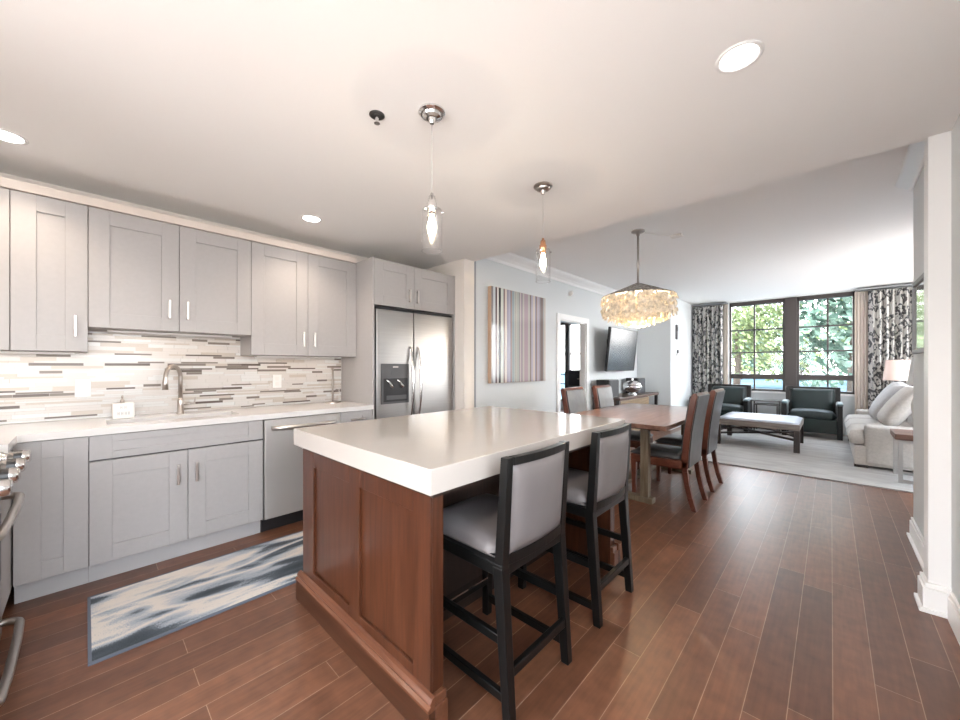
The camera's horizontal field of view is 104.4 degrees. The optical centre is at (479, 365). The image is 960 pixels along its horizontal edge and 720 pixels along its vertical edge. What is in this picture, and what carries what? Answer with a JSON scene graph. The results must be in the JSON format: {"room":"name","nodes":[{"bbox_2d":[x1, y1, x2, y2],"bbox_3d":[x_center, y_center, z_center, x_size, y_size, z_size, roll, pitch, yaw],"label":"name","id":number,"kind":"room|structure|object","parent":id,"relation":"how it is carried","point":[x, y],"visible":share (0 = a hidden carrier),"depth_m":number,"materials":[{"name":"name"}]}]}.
{"room":"open-plan kitchen","nodes":[
{"label":"open-plan kitchen","id":0,"kind":"room"},
{"bbox_2d":[0,172,367,424],"bbox_3d":[-2.087,0.040,3.303,0.150,2.460,4.140,0,0,43],"label":"wall","id":1,"kind":"structure","parent":0,"point":[358,258],"depth_m":2.83,"materials":[{"name":"white paint"}]},
{"bbox_2d":[0,187,10,350],"bbox_3d":[-3.013,-0.547,1.981,0.313,0.917,0.661,0,0,43],"label":"upper cabinet","id":2,"kind":"object","parent":1,"relation":"attached to","point":[4,193],"visible":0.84,"depth_m":2.10,"materials":[{"name":"grey paint"}]},
{"bbox_2d":[0,351,74,354],"bbox_3d":[-2.913,-0.082,2.130,0.040,0.013,0.800,0,0,43],"label":"light","id":3,"kind":"object","parent":2,"relation":"attached to","point":[6,352],"visible":1,"depth_m":2.28,"materials":[{"name":"white"}]},
{"bbox_2d":[0,176,355,263],"bbox_3d":[-2.283,-1.036,2.748,0.326,0.055,2.780,0,0,43],"label":"crown molding","id":4,"kind":"structure","parent":2,"relation":"attached to","point":[11,184],"depth_m":2.56,"materials":[{"name":"beige wood"}]},
{"bbox_2d":[10,190,87,352],"bbox_3d":[-2.667,-0.547,2.320,0.352,0.917,0.305,0,0,43],"label":"upper cabinet","id":5,"kind":"object","parent":1,"relation":"attached to","point":[49,236],"visible":0.99,"depth_m":2.22,"materials":[{"name":"grey paint"}]},
{"bbox_2d":[75,379,90,396],"bbox_3d":[-2.698,0.150,2.528,0.008,0.120,0.076,0,0,43],"label":"wall outlet","id":6,"kind":"object","parent":1,"relation":"attached to","point":[82,386],"visible":1,"depth_m":2.53,"materials":[{"name":"white plastic"}]},
{"bbox_2d":[88,206,250,337],"bbox_3d":[-2.252,-0.625,2.760,0.352,0.761,0.903,0,0,43],"label":"upper cabinet","id":7,"kind":"object","parent":1,"relation":"attached to","point":[145,275],"visible":1,"depth_m":2.60,"materials":[{"name":"grey paint"}]},
{"bbox_2d":[107,330,231,337],"bbox_3d":[-2.288,-0.237,2.792,0.040,0.013,0.720,0,0,43],"label":"light","id":8,"kind":"object","parent":7,"relation":"attached to","point":[114,331],"visible":1,"depth_m":2.74,"materials":[{"name":"white"}]},
{"bbox_2d":[0,331,340,423],"bbox_3d":[-2.397,0.058,2.859,0.008,0.600,2.779,0,0,43],"label":"backsplash","id":9,"kind":"structure","parent":1,"relation":"attached to","point":[33,387],"depth_m":2.78,"materials":[{"name":"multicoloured tile"}]},
{"bbox_2d":[272,375,281,387],"bbox_3d":[-1.862,0.140,3.414,0.008,0.120,0.076,0,0,43],"label":"wall outlet","id":10,"kind":"object","parent":1,"relation":"attached to","point":[276,379],"visible":1,"depth_m":3.41,"materials":[{"name":"white plastic"}]},
{"bbox_2d":[240,241,355,356],"bbox_3d":[-1.629,-0.547,3.420,0.352,0.917,0.910,0,0,43],"label":"upper cabinet","id":11,"kind":"object","parent":1,"relation":"attached to","point":[303,304],"visible":1,"depth_m":3.26,"materials":[{"name":"grey paint"}]},
{"bbox_2d":[255,356,340,358],"bbox_3d":[-1.660,-0.082,3.457,0.040,0.013,0.750,0,0,43],"label":"light","id":12,"kind":"object","parent":11,"relation":"attached to","point":[255,356],"visible":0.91,"depth_m":3.38,"materials":[{"name":"white"}]},
{"bbox_2d":[425,259,473,409],"bbox_3d":[-0.395,0.040,4.437,0.755,2.460,0.168,0,0,43],"label":"wall","id":13,"kind":"structure","parent":0,"point":[462,269],"depth_m":4.18,"materials":[{"name":"white paint"}]},
{"bbox_2d":[0,0,959,268],"bbox_3d":[-1.027,-1.440,1.272,4.480,0.500,5.640,0,0,43],"label":"ceiling","id":14,"kind":"structure","parent":0,"point":[252,115],"depth_m":1.69,"materials":[{"name":"white paint"}]},
{"bbox_2d":[0,128,28,144],"bbox_3d":[-2.450,-1.187,1.920,0.156,0.007,0.156,0,0,43],"label":"recessed light","id":15,"kind":"object","parent":14,"relation":"in","point":[5,135],"visible":1,"depth_m":1.94,"materials":[{"name":"white plastic"}]},
{"bbox_2d":[301,215,321,222],"bbox_3d":[-1.360,-1.187,3.003,0.156,0.007,0.156,0,0,43],"label":"recessed light","id":16,"kind":"object","parent":14,"relation":"in","point":[309,218],"visible":1,"depth_m":3.00,"materials":[{"name":"white plastic"}]},
{"bbox_2d":[369,110,384,124],"bbox_3d":[-0.488,-1.170,1.764,0.072,0.040,0.072,0,0,43],"label":"sprinkler head","id":17,"kind":"object","parent":14,"relation":"attached to","point":[377,115],"visible":1,"depth_m":1.76},
{"bbox_2d":[418,103,444,238],"bbox_3d":[-0.225,-0.863,1.743,0.124,0.655,0.124,0,0,43],"label":"pendant light","id":18,"kind":"object","parent":14,"relation":"hanging from","point":[432,113],"visible":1,"depth_m":1.73,"materials":[{"name":"silver metal"}]},
{"bbox_2d":[427,193,436,215],"bbox_3d":[-0.225,-0.760,1.743,0.048,0.100,0.047,0,0,43],"label":"socket","id":19,"kind":"object","parent":18,"relation":"attached to","point":[431,204],"depth_m":1.73,"materials":[{"name":"silver metal"}]},
{"bbox_2d":[534,181,552,269],"bbox_3d":[0.417,-0.873,2.460,0.124,0.635,0.124,0,0,43],"label":"pendant light","id":20,"kind":"object","parent":14,"relation":"hanging from","point":[541,187],"visible":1,"depth_m":2.44,"materials":[{"name":"silver metal"}]},
{"bbox_2d":[539,238,546,253],"bbox_3d":[0.417,-0.795,2.460,0.048,0.100,0.047,0,0,43],"label":"socket","id":21,"kind":"object","parent":20,"relation":"attached to","point":[543,247],"depth_m":2.44,"materials":[{"name":"orange metal"}]},
{"bbox_2d":[715,39,763,73],"bbox_3d":[0.998,-1.187,1.433,0.156,0.007,0.156,0,0,43],"label":"recessed light","id":22,"kind":"object","parent":14,"relation":"in","point":[741,55],"visible":1,"depth_m":1.43,"materials":[{"name":"white plastic"}]},
{"bbox_2d":[0,409,959,719],"bbox_3d":[0.926,1.300,4.041,9.400,0.060,12.350,0,0,43],"label":"floor","id":23,"kind":"structure","parent":0,"point":[783,596],"depth_m":1.74,"materials":[{"name":"brown wood"}]},
{"bbox_2d":[1,448,12,614],"bbox_3d":[-2.769,0.836,1.771,0.958,0.868,0.688,0,0,43],"label":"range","id":24,"kind":"object","parent":23,"relation":"on","point":[8,540],"visible":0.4,"depth_m":1.86,"materials":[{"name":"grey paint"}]},
{"bbox_2d":[0,450,31,705],"bbox_3d":[-2.106,0.799,1.215,0.760,0.941,0.777,0,0,43],"label":"range","id":25,"kind":"object","parent":23,"relation":"on","point":[13,463],"visible":1,"depth_m":1.51,"materials":[{"name":"silver metal"}]},
{"bbox_2d":[0,497,2,597],"bbox_3d":[-1.907,0.782,1.425,0.740,0.495,0.032,0,0,43],"label":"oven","id":26,"kind":"object","parent":25,"relation":"in","point":[1,498],"depth_m":1.66,"materials":[{"name":"silver metal"}]},
{"bbox_2d":[13,436,88,603],"bbox_3d":[-2.562,0.836,2.245,0.608,0.868,0.273,0,0,43],"label":"base cabinet","id":27,"kind":"object","parent":23,"relation":"on","point":[51,525],"visible":0.81,"depth_m":2.04,"materials":[{"name":"grey paint"}]},
{"bbox_2d":[89,420,262,581],"bbox_3d":[-2.144,0.837,2.659,0.647,0.866,0.901,0,0,43],"label":"base cabinet","id":28,"kind":"object","parent":23,"relation":"on","point":[155,496],"visible":0.98,"depth_m":2.40,"materials":[{"name":"grey paint"}]},
{"bbox_2d":[0,401,373,452],"bbox_3d":[-2.051,0.380,2.532,0.959,0.040,2.781,0,0,43],"label":"countertop","id":29,"kind":"structure","parent":28,"relation":"on","point":[10,434],"depth_m":2.49,"materials":[{"name":"white stone"}]},
{"bbox_2d":[112,395,134,418],"bbox_3d":[-2.458,0.281,2.563,0.066,0.158,0.112,0,0,43],"label":"soap dispenser","id":30,"kind":"object","parent":29,"relation":"on","point":[121,410],"visible":1,"depth_m":2.55,"materials":[{"name":"white plastic"}]},
{"bbox_2d":[162,364,196,413],"bbox_3d":[-2.242,0.173,2.747,0.094,0.374,0.264,0,0,7],"label":"faucet","id":31,"kind":"object","parent":29,"relation":"on","point":[180,402],"visible":1,"depth_m":2.79,"materials":[{"name":"silver metal"}]},
{"bbox_2d":[324,368,340,403],"bbox_3d":[-1.443,0.188,3.644,0.150,0.345,0.150,0,0,43],"label":"paper towel holder","id":32,"kind":"object","parent":29,"relation":"on","point":[332,369],"visible":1,"depth_m":3.63,"materials":[{"name":"silver metal"}]},
{"bbox_2d":[87,530,302,666],"bbox_3d":[-1.294,1.264,2.436,0.665,0.010,1.756,0,0,43],"label":"runner rug","id":33,"kind":"object","parent":23,"relation":"on","point":[122,619],"visible":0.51,"depth_m":2.05,"materials":[{"name":"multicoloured fabric"}]},
{"bbox_2d":[260,413,339,531],"bbox_3d":[-1.591,0.837,3.177,0.644,0.866,0.602,0,0,43],"label":"dishwasher","id":34,"kind":"object","parent":23,"relation":"on","point":[282,459],"visible":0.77,"depth_m":2.89,"materials":[{"name":"grey metal"}]},
{"bbox_2d":[339,410,371,422],"bbox_3d":[-1.312,0.836,3.541,0.647,0.868,0.300,0,0,43],"label":"base cabinet","id":35,"kind":"object","parent":23,"relation":"on","point":[351,416],"visible":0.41,"depth_m":3.33,"materials":[{"name":"grey paint"}]},
{"bbox_2d":[341,257,454,418],"bbox_3d":[-0.849,0.128,4.028,0.653,2.285,1.041,0,0,43],"label":"cabinet","id":36,"kind":"object","parent":23,"relation":"on","point":[379,282],"visible":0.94,"depth_m":3.64,"materials":[{"name":"grey paint"}]},
{"bbox_2d":[374,306,451,418],"bbox_3d":[-0.828,0.352,4.008,0.654,1.836,0.987,0,0,43],"label":"refrigerator","id":37,"kind":"object","parent":23,"relation":"on","point":[413,349],"visible":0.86,"depth_m":3.75,"materials":[{"name":"grey metal"}]},
{"bbox_2d":[294,406,624,719],"bbox_3d":[-0.043,0.805,2.199,1.171,0.930,1.590,0,0,43],"label":"kitchen island","id":38,"kind":"object","parent":23,"relation":"on","point":[377,572],"visible":0.83,"depth_m":1.60,"materials":[{"name":"wood"}]},
{"bbox_2d":[294,406,624,495],"bbox_3d":[-0.043,0.384,2.199,1.170,0.088,1.590,0,0,43],"label":"island countertop","id":39,"kind":"structure","parent":38,"relation":"on","point":[433,453],"depth_m":1.74,"materials":[{"name":"stone"}]},
{"bbox_2d":[443,440,571,719],"bbox_3d":[0.073,0.797,1.613,0.514,0.945,0.432,0,0,43],"label":"bar stool","id":40,"kind":"object","parent":23,"relation":"on","point":[498,535],"visible":0.91,"depth_m":1.44,"materials":[{"name":"black paint"}]},
{"bbox_2d":[560,387,586,413],"bbox_3d":[1.237,0.756,4.030,0.592,1.028,0.434,0,0,43],"label":"dining chair","id":41,"kind":"object","parent":23,"relation":"on","point":[573,398],"visible":0.16,"depth_m":4.11,"materials":[{"name":"grey fabric"}]},
{"bbox_2d":[568,370,579,387],"bbox_3d":[2.427,0.680,8.620,0.620,1.180,0.530,0,0,43],"label":"dresser","id":42,"kind":"object","parent":23,"relation":"on","point":[573,375],"visible":0.2,"depth_m":8.54,"materials":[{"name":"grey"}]},
{"bbox_2d":[518,423,633,628],"bbox_3d":[0.546,0.797,2.118,0.514,0.945,0.432,0,0,43],"label":"bar stool","id":43,"kind":"object","parent":23,"relation":"on","point":[590,494],"visible":0.75,"depth_m":1.90,"materials":[{"name":"black paint"}]},
{"bbox_2d":[592,385,652,478],"bbox_3d":[1.725,0.756,4.518,0.592,1.028,0.434,0,0,43],"label":"dining chair","id":44,"kind":"object","parent":23,"relation":"on","point":[602,394],"visible":0.3,"depth_m":4.53,"materials":[{"name":"grey fabric"}]},
{"bbox_2d":[593,392,658,430],"bbox_3d":[2.714,0.895,6.802,0.472,0.750,1.860,0,0,43],"label":"console","id":45,"kind":"object","parent":23,"relation":"on","point":[623,398],"visible":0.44,"depth_m":6.56,"materials":[{"name":"brown wood"}]},
{"bbox_2d":[596,379,618,396],"bbox_3d":[2.163,0.375,6.291,0.232,0.290,0.380,0,0,43],"label":"speaker","id":46,"kind":"object","parent":45,"relation":"on","point":[614,383],"visible":0.66,"depth_m":6.21},
{"bbox_2d":[609,380,618,395],"bbox_3d":[2.243,0.375,6.215,0.012,0.260,0.350,0,0,43],"label":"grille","id":47,"kind":"object","parent":46,"relation":"attached to","point":[614,384],"depth_m":6.24,"materials":[{"name":"grey metal"}]},
{"bbox_2d":[623,378,641,394],"bbox_3d":[2.761,0.365,6.744,0.330,0.310,0.330,0,0,2],"label":"bowl","id":48,"kind":"object","parent":45,"relation":"on","point":[631,386],"visible":0.98,"depth_m":6.64,"materials":[{"name":"silver metal"}]},
{"bbox_2d":[626,378,644,393],"bbox_3d":[3.014,0.375,7.193,0.232,0.290,0.380,0,0,43],"label":"speaker","id":49,"kind":"object","parent":45,"relation":"on","point":[640,380],"visible":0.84,"depth_m":7.10},
{"bbox_2d":[638,379,644,392],"bbox_3d":[3.094,0.375,7.117,0.012,0.260,0.350,0,0,43],"label":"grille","id":50,"kind":"object","parent":49,"relation":"attached to","point":[642,381],"depth_m":7.13,"materials":[{"name":"grey metal"}]},
{"bbox_2d":[571,403,692,504],"bbox_3d":[1.815,0.890,4.138,1.020,0.760,1.830,0,0,43],"label":"dining table","id":51,"kind":"object","parent":23,"relation":"on","point":[646,418],"visible":0.51,"depth_m":3.61,"materials":[{"name":"brown wood"}]},
{"bbox_2d":[630,391,709,511],"bbox_3d":[1.820,0.756,3.569,0.592,1.028,0.434,0,0,43],"label":"dining chair","id":52,"kind":"object","parent":23,"relation":"on","point":[684,457],"visible":0.89,"depth_m":3.37,"materials":[{"name":"wood"}]},
{"bbox_2d":[655,388,724,492],"bbox_3d":[2.297,0.756,4.075,0.592,1.028,0.434,0,0,43],"label":"dining chair","id":53,"kind":"object","parent":23,"relation":"on","point":[711,425],"visible":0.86,"depth_m":3.86,"materials":[{"name":"brown wood"}]},
{"bbox_2d":[653,425,912,492],"bbox_3d":[4.861,1.262,5.698,3.550,0.013,3.640,0,0,43],"label":"area rug","id":54,"kind":"object","parent":23,"relation":"on","point":[821,456],"visible":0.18,"depth_m":5.00,"materials":[{"name":"grey carpet"}]},
{"bbox_2d":[708,384,751,430],"bbox_3d":[5.059,0.821,7.635,0.824,0.871,0.629,0,0,43],"label":"armchair","id":55,"kind":"object","parent":54,"relation":"on","point":[737,398],"visible":0.46,"depth_m":7.60,"materials":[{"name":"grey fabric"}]},
{"bbox_2d":[717,412,803,453],"bbox_3d":[4.555,1.034,6.062,1.045,0.444,1.030,0,0,43],"label":"coffee table","id":56,"kind":"object","parent":54,"relation":"on","point":[743,420],"visible":0.95,"depth_m":5.81,"materials":[{"name":"white fabric"}]},
{"bbox_2d":[720,412,801,424],"bbox_3d":[4.555,0.846,6.062,1.025,0.068,1.010,0,0,43],"label":"cushion","id":57,"kind":"object","parent":56,"relation":"on","point":[740,418],"depth_m":5.85,"materials":[{"name":"white fabric"}]},
{"bbox_2d":[751,398,781,433],"bbox_3d":[5.550,0.954,7.206,0.452,0.605,0.422,0,0,43],"label":"side table","id":58,"kind":"object","parent":54,"relation":"on","point":[778,406],"visible":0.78,"depth_m":7.17,"materials":[{"name":"grey metal"}]},
{"bbox_2d":[781,386,843,440],"bbox_3d":[6.015,0.821,6.746,0.824,0.871,0.629,0,0,43],"label":"armchair","id":59,"kind":"object","parent":54,"relation":"on","point":[821,408],"visible":0.88,"depth_m":6.69,"materials":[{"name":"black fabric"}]},
{"bbox_2d":[844,409,912,470],"bbox_3d":[5.774,0.843,5.207,0.944,0.826,2.400,0,0,43],"label":"sofa","id":60,"kind":"object","parent":54,"relation":"on","point":[871,441],"visible":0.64,"depth_m":4.54,"materials":[{"name":"fabric"}]},
{"bbox_2d":[846,424,865,434],"bbox_3d":[5.199,0.883,4.770,0.705,0.215,0.625,0,0,43],"label":"seat cushion","id":61,"kind":"object","parent":60,"relation":"on","point":[855,426],"depth_m":4.92,"materials":[{"name":"fabric"}]},
{"bbox_2d":[844,414,907,422],"bbox_3d":[6.180,0.883,5.810,0.705,0.215,0.615,0,0,43],"label":"seat cushion","id":62,"kind":"object","parent":60,"relation":"on","point":[859,416],"depth_m":5.83,"materials":[{"name":"fabric"}]},
{"bbox_2d":[845,418,912,429],"bbox_3d":[5.691,0.883,5.292,0.705,0.215,0.790,0,0,43],"label":"seat cushion","id":63,"kind":"object","parent":60,"relation":"on","point":[848,423],"depth_m":5.24,"materials":[{"name":"fabric"}]},
{"bbox_2d":[868,384,908,420],"bbox_3d":[5.733,0.503,5.205,0.407,0.485,0.596,0,0,43],"label":"throw pillow","id":64,"kind":"object","parent":60,"relation":"on","point":[883,398],"visible":0.53,"depth_m":5.12,"materials":[{"name":"grey fabric"}]},
{"bbox_2d":[871,382,906,404],"bbox_3d":[6.214,0.495,5.659,0.372,0.502,0.580,0,0,43],"label":"throw pillow","id":65,"kind":"object","parent":60,"relation":"on","point":[892,383],"visible":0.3,"depth_m":5.58,"materials":[{"name":"grey fabric"}]},
{"bbox_2d":[876,386,912,425],"bbox_3d":[5.281,0.504,4.668,0.399,0.493,0.597,0,0,43],"label":"throw pillow","id":66,"kind":"object","parent":60,"relation":"on","point":[897,408],"visible":0.76,"depth_m":4.53,"materials":[{"name":"fabric"}]},
{"bbox_2d":[890,428,912,483],"bbox_3d":[4.844,0.996,4.023,0.515,0.521,0.500,0,0,43],"label":"end table","id":67,"kind":"object","parent":54,"relation":"on","point":[900,436],"visible":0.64,"depth_m":4.01,"materials":[{"name":"brown wood"}]},
{"bbox_2d":[907,357,912,416],"bbox_3d":[4.824,0.318,4.041,0.250,0.835,0.250,0,0,43],"label":"table lamp","id":68,"kind":"object","parent":67,"relation":"on","point":[910,375],"visible":0.08,"depth_m":4.08,"materials":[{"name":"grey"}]},
{"bbox_3d":[6.848,0.981,6.092,0.344,0.551,0.344,0,0,43],"label":"table","id":69,"kind":"object","parent":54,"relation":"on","visible":0},
{"bbox_2d":[883,360,910,381],"bbox_3d":[6.848,0.302,6.092,0.350,0.805,0.350,0,0,43],"label":"table lamp","id":70,"kind":"object","parent":69,"relation":"on","point":[894,370],"visible":0.44,"depth_m":6.00,"materials":[{"name":"white fabric"}]},
{"bbox_2d":[476,259,636,411],"bbox_3d":[1.583,-0.060,6.056,0.100,2.660,4.858,0,0,43],"label":"wall","id":71,"kind":"structure","parent":0,"point":[532,395],"depth_m":5.24,"materials":[{"name":"white paint"}]},
{"bbox_2d":[474,261,475,407],"bbox_3d":[-0.060,-0.060,4.248,0.016,2.660,0.026,0,0,43],"label":"trim","id":72,"kind":"structure","parent":71,"relation":"attached to","point":[474,261],"depth_m":4.23,"materials":[{"name":"grey"}]},
{"bbox_2d":[488,286,544,382],"bbox_3d":[0.502,-0.368,4.795,0.057,1.147,1.135,0,0,43],"label":"canvas art","id":73,"kind":"object","parent":71,"relation":"attached to","point":[516,320],"visible":1,"depth_m":4.68,"materials":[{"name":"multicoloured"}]},
{"bbox_2d":[486,252,617,295],"bbox_3d":[1.662,-1.323,5.987,0.109,0.125,4.850,0,0,43],"label":"crown molding","id":74,"kind":"structure","parent":71,"relation":"attached to","point":[509,259],"depth_m":5.27,"materials":[{"name":"white"}]},
{"bbox_2d":[556,313,588,412],"bbox_3d":[1.439,0.242,5.888,0.122,2.055,0.990,0,0,43],"label":"door frame","id":75,"kind":"structure","parent":71,"relation":"in","point":[584,328],"depth_m":6.08,"materials":[{"name":"white wood"}]},
{"bbox_2d":[604,327,637,370],"bbox_3d":[2.481,-0.285,6.719,0.295,0.751,1.180,0,0,43],"label":"television","id":76,"kind":"object","parent":71,"relation":"attached to","point":[621,343],"visible":1,"depth_m":6.55,"materials":[{"name":"black glass"}]},
{"bbox_2d":[637,298,693,429],"bbox_3d":[4.101,-0.060,8.175,0.655,2.660,1.680,0,0,43],"label":"wall","id":77,"kind":"structure","parent":0,"point":[666,373],"depth_m":7.62,"materials":[{"name":"white paint"}]},
{"bbox_2d":[675,325,677,339],"bbox_3d":[4.014,-0.690,7.582,0.032,0.300,0.100,0,0,43],"label":"intercom","id":78,"kind":"object","parent":77,"relation":"attached to","point":[676,326],"visible":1,"depth_m":7.55,"materials":[{"name":"grey plastic"}]},
{"bbox_2d":[510,145,912,304],"bbox_3d":[2.861,-1.540,6.093,9.400,0.300,6.710,0,0,43],"label":"ceiling","id":79,"kind":"structure","parent":0,"point":[844,226],"depth_m":4.25,"materials":[{"name":"white paint"}]},
{"bbox_2d":[600,229,682,327],"bbox_3d":[1.654,-0.893,3.856,0.728,0.994,0.805,0,0,43],"label":"chandelier","id":80,"kind":"object","parent":79,"relation":"hanging from","point":[638,304],"visible":1,"depth_m":3.62,"materials":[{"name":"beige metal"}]},
{"bbox_2d":[561,287,903,434],"bbox_3d":[5.109,-0.060,8.475,9.400,2.660,0.160,0,0,43],"label":"wall","id":81,"kind":"structure","parent":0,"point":[848,401],"depth_m":7.39,"materials":[{"name":"white paint"}]},
{"bbox_2d":[561,322,579,400],"bbox_3d":[2.757,-0.130,10.645,1.500,2.300,0.130,0,0,43],"label":"window","id":82,"kind":"structure","parent":81,"relation":"attached to","point":[562,323],"depth_m":10.79,"materials":[{"name":"brown metal"}]},
{"bbox_2d":[691,302,727,306],"bbox_3d":[5.079,-1.353,8.231,0.670,0.022,0.225,0,0,43],"label":"track","id":83,"kind":"object","parent":81,"relation":"attached to","point":[721,303],"visible":1,"depth_m":8.18,"materials":[{"name":"grey metal"}]},
{"bbox_2d":[692,305,722,393],"bbox_3d":[5.023,-0.037,8.215,0.580,2.555,0.152,0,0,43],"label":"curtain","id":84,"kind":"object","parent":83,"relation":"hanging from","point":[707,322],"visible":0.77,"depth_m":8.23,"materials":[{"name":"grey fabric"}]},
{"bbox_2d":[723,304,727,383],"bbox_3d":[5.312,-0.045,8.047,0.095,2.570,0.056,0,0,43],"label":"sheer panel","id":85,"kind":"object","parent":83,"relation":"hanging from","point":[725,307],"visible":0.73,"depth_m":8.03,"materials":[{"name":"beige fabric"}]},
{"bbox_2d":[729,298,784,391],"bbox_3d":[5.802,-0.422,7.793,0.964,1.885,0.100,0,0,43],"label":"window","id":86,"kind":"structure","parent":81,"relation":"attached to","point":[754,376],"depth_m":7.81,"materials":[{"name":"brown metal"}]},
{"bbox_2d":[751,391,854,396],"bbox_3d":[6.116,0.537,7.421,2.010,0.035,0.050,0,0,43],"label":"sill","id":87,"kind":"structure","parent":81,"relation":"attached to","point":[852,395],"depth_m":7.50,"materials":[{"name":"white"}]},
{"bbox_2d":[797,291,854,394],"bbox_3d":[6.552,-0.422,7.085,0.834,1.885,0.100,0,0,43],"label":"window","id":88,"kind":"structure","parent":81,"relation":"attached to","point":[827,377],"depth_m":7.03,"materials":[{"name":"brown metal"}]},
{"bbox_2d":[856,283,912,291],"bbox_3d":[7.006,-1.353,6.413,0.730,0.022,0.225,0,0,43],"label":"track","id":89,"kind":"object","parent":81,"relation":"attached to","point":[901,285],"visible":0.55,"depth_m":6.38,"materials":[{"name":"grey metal"}]},
{"bbox_2d":[855,291,867,410],"bbox_3d":[6.814,-0.045,6.632,0.192,2.570,0.068,0,0,43],"label":"sheer panel","id":90,"kind":"object","parent":89,"relation":"hanging from","point":[861,298],"visible":0.81,"depth_m":6.63,"materials":[{"name":"beige fabric"}]},
{"bbox_2d":[913,114,959,604],"bbox_3d":[0.977,-0.060,0.261,0.178,2.660,6.720,0,0,43],"label":"wall","id":91,"kind":"structure","parent":0,"point":[955,132],"depth_m":1.86,"materials":[{"name":"white paint"}]},
{"bbox_2d":[895,140,926,191],"bbox_3d":[2.811,-1.353,2.394,0.087,0.075,1.220,0,0,43],"label":"crown molding","id":92,"kind":"structure","parent":91,"relation":"attached to","point":[913,163],"depth_m":2.52,"materials":[{"name":"white"}]},
{"bbox_2d":[906,517,923,571],"bbox_3d":[2.841,1.198,2.386,0.032,0.145,1.110,0,0,43],"label":"baseboard","id":93,"kind":"structure","parent":91,"relation":"attached to","point":[915,536],"depth_m":2.54,"materials":[{"name":"white wood"}]},
{"bbox_2d":[912,273,923,353],"bbox_3d":[2.854,-0.335,2.394,0.024,0.500,0.700,0,0,43],"label":"framed picture","id":94,"kind":"object","parent":91,"relation":"attached to","point":[918,285],"visible":0.49,"depth_m":2.51},
{"bbox_2d":[915,279,923,348],"bbox_3d":[2.856,-0.335,2.393,0.010,0.440,0.640,0,0,43],"label":"print","id":95,"kind":"object","parent":94,"relation":"attached to","point":[919,284],"depth_m":2.49},
{"bbox_2d":[914,571,951,618],"bbox_3d":[2.441,1.195,1.893,0.288,0.150,0.175,0,0,43],"label":"baseboard","id":96,"kind":"structure","parent":91,"relation":"attached to","point":[931,598],"depth_m":1.91,"materials":[{"name":"white wood"}]},
{"bbox_2d":[924,131,950,587],"bbox_3d":[2.459,0.040,1.887,0.254,2.460,0.120,0,0,43],"label":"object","id":97,"kind":"structure","parent":91,"relation":"attached to","point":[937,148],"depth_m":1.91,"materials":[{"name":"white paint"}]},
{"bbox_2d":[948,592,959,644],"bbox_3d":[0.473,1.198,-0.130,0.018,0.145,5.460,0,0,43],"label":"baseboard","id":98,"kind":"structure","parent":91,"relation":"attached to","point":[953,605],"depth_m":1.77,"materials":[{"name":"white wood"}]},
{"bbox_3d":[5.508,-0.060,4.220,0.980,2.660,5.500,0,0,43],"label":"wall","id":99,"kind":"structure","parent":0,"visible":0},
{"bbox_2d":[868,287,912,409],"bbox_3d":[6.991,-0.037,6.324,0.546,2.555,0.152,0,0,43],"label":"curtain","id":100,"kind":"object","parent":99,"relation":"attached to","point":[889,310],"visible":0.61,"depth_m":6.35,"materials":[{"name":"grey fabric"}]},
{"label":"outside","id":101,"kind":"structure","parent":0,"visible":0},
{"bbox_2d":[561,372,846,398],"bbox_3d":[34.246,1.920,50.867,100.000,0.100,99.000,0,0,43],"label":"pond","id":102,"kind":"structure","parent":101,"point":[760,384],"depth_m":37.61,"materials":[{"name":"liquid"}]},
{"bbox_2d":[732,338,778,373],"bbox_3d":[57.597,-2.297,78.211,8.767,8.353,7.733,0,0,43],"label":"tree","id":103,"kind":"object","parent":102,"relation":"on","point":[761,338],"visible":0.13,"depth_m":76.57,"materials":[{"name":"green plant"}]},
{"bbox_2d":[732,303,782,373],"bbox_3d":[36.962,-4.545,53.369,11.624,12.849,12.858,0,0,-43],"label":"tree","id":104,"kind":"object","parent":102,"relation":"on","point":[766,331],"visible":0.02,"depth_m":50.86,"materials":[{"name":"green plant"}]},
{"bbox_2d":[732,303,802,384],"bbox_3d":[22.464,-2.802,32.332,9.097,9.364,8.242,0,0,43],"label":"tree","id":105,"kind":"object","parent":102,"relation":"on","point":[748,314],"visible":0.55,"depth_m":30.99,"materials":[{"name":"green plant"}]},
{"bbox_2d":[775,331,824,374],"bbox_3d":[57.538,-2.070,66.846,7.428,8.808,7.739,0,0,43],"label":"tree","id":106,"kind":"object","parent":102,"relation":"in","point":[803,364],"visible":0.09,"depth_m":65.53,"materials":[{"name":"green plant"}]},
{"bbox_2d":[778,297,851,391],"bbox_3d":[21.178,-4.018,20.924,9.360,11.796,8.628,0,0,43],"label":"tree","id":107,"kind":"object","parent":102,"relation":"on","point":[844,309],"visible":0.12,"depth_m":21.21,"materials":[{"name":"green plant"}]},
{"bbox_2d":[807,299,849,346],"bbox_3d":[41.093,-6.971,35.754,14.512,18.169,13.163,0,0,43],"label":"tree","id":108,"kind":"object","parent":102,"relation":"in","point":[842,327],"visible":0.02,"depth_m":38.44,"materials":[{"name":"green plant"}]},
{"bbox_2d":[829,335,848,374],"bbox_3d":[68.112,-1.998,67.329,8.179,8.615,7.141,0,0,43],"label":"tree","id":109,"kind":"object","parent":102,"relation":"in","point":[840,356],"visible":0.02,"depth_m":69.21,"materials":[{"name":"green plant"}]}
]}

